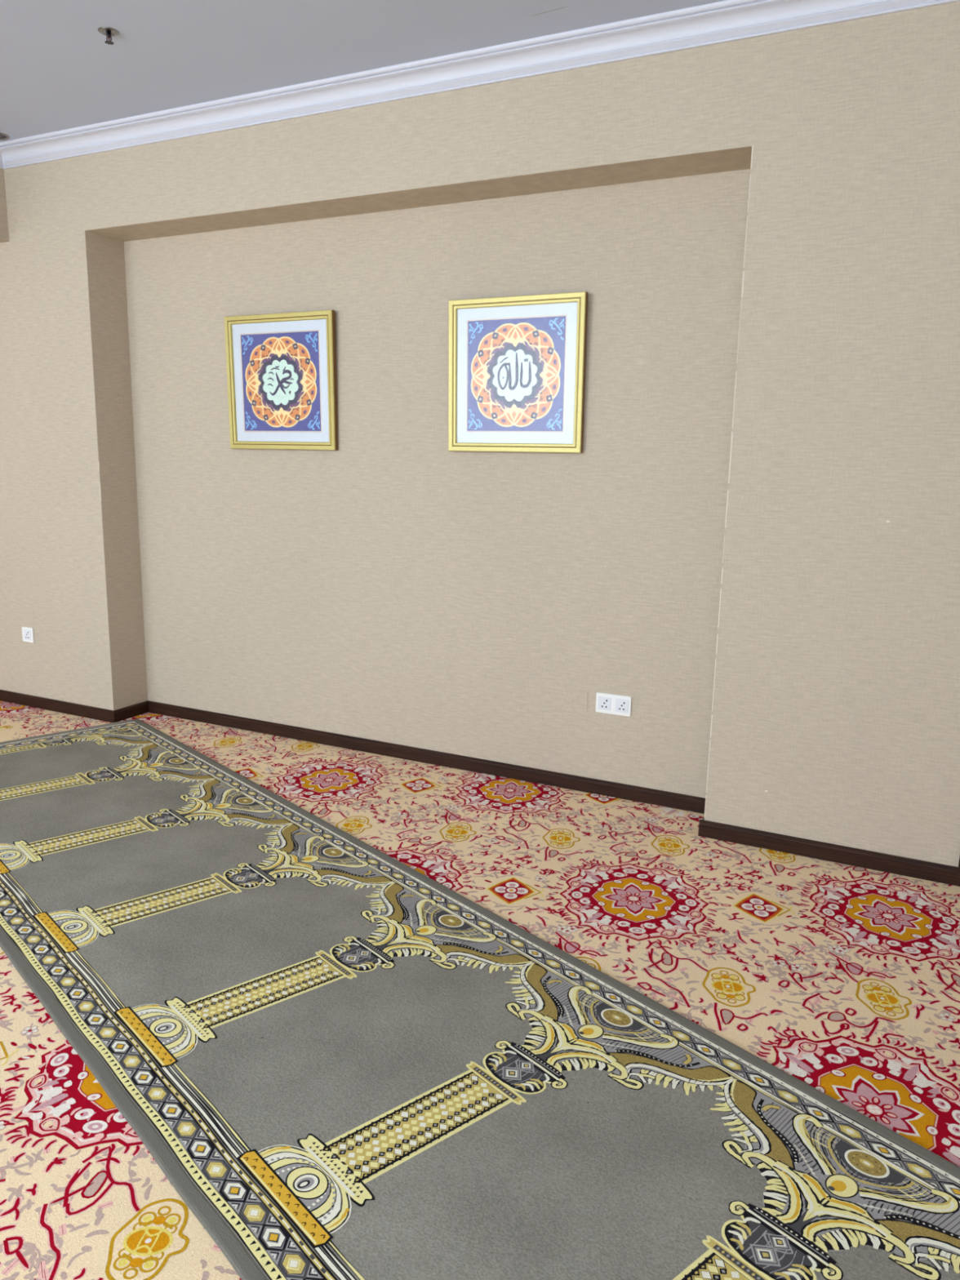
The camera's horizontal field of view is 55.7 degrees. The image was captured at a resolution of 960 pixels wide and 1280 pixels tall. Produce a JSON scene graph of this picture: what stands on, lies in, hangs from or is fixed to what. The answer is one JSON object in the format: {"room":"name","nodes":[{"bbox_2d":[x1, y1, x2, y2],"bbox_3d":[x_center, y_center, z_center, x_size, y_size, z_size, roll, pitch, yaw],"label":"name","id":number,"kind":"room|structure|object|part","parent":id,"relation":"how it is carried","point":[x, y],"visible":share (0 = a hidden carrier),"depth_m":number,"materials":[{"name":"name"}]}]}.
{"room":"house of worship","nodes":[
{"label":"house of worship","id":0,"kind":"room"},
{"bbox_2d":[0,0,725,142],"bbox_3d":[-2.102,-1.912,1.057,8.480,0.100,6.560,6,12,25],"label":"ceiling","id":1,"kind":"structure","parent":0,"point":[58,72],"depth_m":3.51,"materials":[{"name":"paint"}]},
{"bbox_2d":[0,132,9,140],"bbox_3d":[-2.459,-2.566,4.621,0.116,0.005,0.116,6,12,25],"label":"recessed light","id":2,"kind":"object","parent":1,"relation":"in","point":[2,136],"visible":1,"depth_m":4.64,"materials":[{"name":"silver metal"}]},
{"bbox_2d":[97,26,119,44],"bbox_3d":[-1.415,-2.300,3.464,0.077,0.040,0.077,6,12,25],"label":"sprinkler","id":3,"kind":"object","parent":1,"relation":"attached to","point":[108,32],"visible":1,"depth_m":3.46,"materials":[{"name":"silver metal"}]},
{"bbox_3d":[-1.415,-2.316,3.461,0.077,0.006,0.077,6,12,25],"label":"ceiling plate","id":4,"kind":"part","parent":3,"relation":"part of","materials":[{"name":"silver metal"}]},
{"bbox_2d":[0,1,959,866],"bbox_3d":[-0.620,-0.961,4.412,8.480,3.201,0.396,6,12,25],"label":"wall","id":5,"kind":"structure","parent":0,"point":[752,540],"depth_m":3.97,"materials":[{"name":"paint"}]},
{"bbox_2d":[0,151,4,169],"bbox_3d":[-3.907,-2.031,1.996,0.080,0.100,6.400,6,12,25],"label":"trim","id":6,"kind":"structure","parent":5,"relation":"attached to","point":[1,157],"depth_m":4.81,"materials":[{"name":"white paint"}]},
{"bbox_2d":[0,168,8,242],"bbox_3d":[-4.149,-1.881,2.144,0.450,0.461,6.400,6,12,25],"label":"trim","id":7,"kind":"structure","parent":5,"relation":"attached to","point":[4,233],"depth_m":4.87,"materials":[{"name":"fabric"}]},
{"bbox_2d":[22,626,34,642],"bbox_3d":[-2.675,-0.031,5.372,0.092,0.088,0.013,6,12,25],"label":"wall socket","id":8,"kind":"object","parent":5,"relation":"attached to","point":[28,634],"visible":1,"depth_m":5.36,"materials":[{"name":"white plastic"}]},
{"bbox_2d":[224,309,337,450],"bbox_3d":[-1.008,-1.298,4.578,0.664,0.660,0.028,6,14,25],"label":"picture frame","id":9,"kind":"object","parent":5,"relation":"attached to","point":[282,366],"visible":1,"depth_m":4.57,"materials":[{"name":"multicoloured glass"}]},
{"bbox_2d":[240,329,321,432],"bbox_3d":[-1.007,-1.299,4.579,0.492,0.488,0.001,6,14,25],"label":"print","id":10,"kind":"object","parent":9,"relation":"attached to","point":[281,375],"depth_m":4.58},
{"bbox_2d":[0,689,958,885],"bbox_3d":[-1.278,0.501,4.925,6.879,0.069,0.267,6,12,25],"label":"baseboard","id":11,"kind":"structure","parent":5,"relation":"attached to","point":[627,792],"depth_m":4.30,"materials":[{"name":"brown wood"}]},
{"bbox_2d":[0,0,959,169],"bbox_3d":[0.215,-2.242,3.492,6.174,0.100,0.080,6,12,25],"label":"trim","id":12,"kind":"structure","parent":5,"relation":"attached to","point":[727,20],"depth_m":3.61,"materials":[{"name":"white paint"}]},
{"bbox_2d":[448,291,587,453],"bbox_3d":[0.153,-1.173,4.027,0.652,0.664,0.028,6,14,25],"label":"picture frame","id":13,"kind":"object","parent":5,"relation":"attached to","point":[517,364],"visible":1,"depth_m":4.02,"materials":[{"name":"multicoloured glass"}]},
{"bbox_2d":[466,314,567,432],"bbox_3d":[0.154,-1.173,4.028,0.480,0.492,0.001,6,14,25],"label":"print","id":14,"kind":"object","parent":13,"relation":"attached to","point":[516,366],"depth_m":4.02},
{"bbox_2d":[595,692,631,716],"bbox_3d":[0.602,0.291,4.099,0.164,0.092,0.013,6,12,25],"label":"wall socket","id":15,"kind":"object","parent":5,"relation":"attached to","point":[617,704],"visible":1,"depth_m":4.09,"materials":[{"name":"white plastic"}]},
{"bbox_2d":[955,856,959,886],"bbox_3d":[2.265,-0.153,2.904,1.080,2.270,0.014,6,12,25],"label":"door","id":16,"kind":"structure","parent":5,"relation":"in","point":[957,883],"depth_m":3.34,"materials":[{"name":"brown wood"}]},
{"bbox_2d":[0,701,959,1279],"bbox_3d":[-2.082,1.128,1.826,8.400,0.001,6.855,6,12,25],"label":"floor","id":17,"kind":"structure","parent":0,"point":[844,980],"depth_m":2.86,"materials":[{"name":"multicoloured carpet"}]},
{"bbox_2d":[0,718,959,1279],"bbox_3d":[-0.386,1.010,2.574,1.305,0.012,6.153,-9,15,-42],"label":"rug","id":18,"kind":"object","parent":17,"relation":"on","point":[344,1064],"visible":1,"depth_m":2.26,"materials":[{"name":"grey fabric"}]}
]}

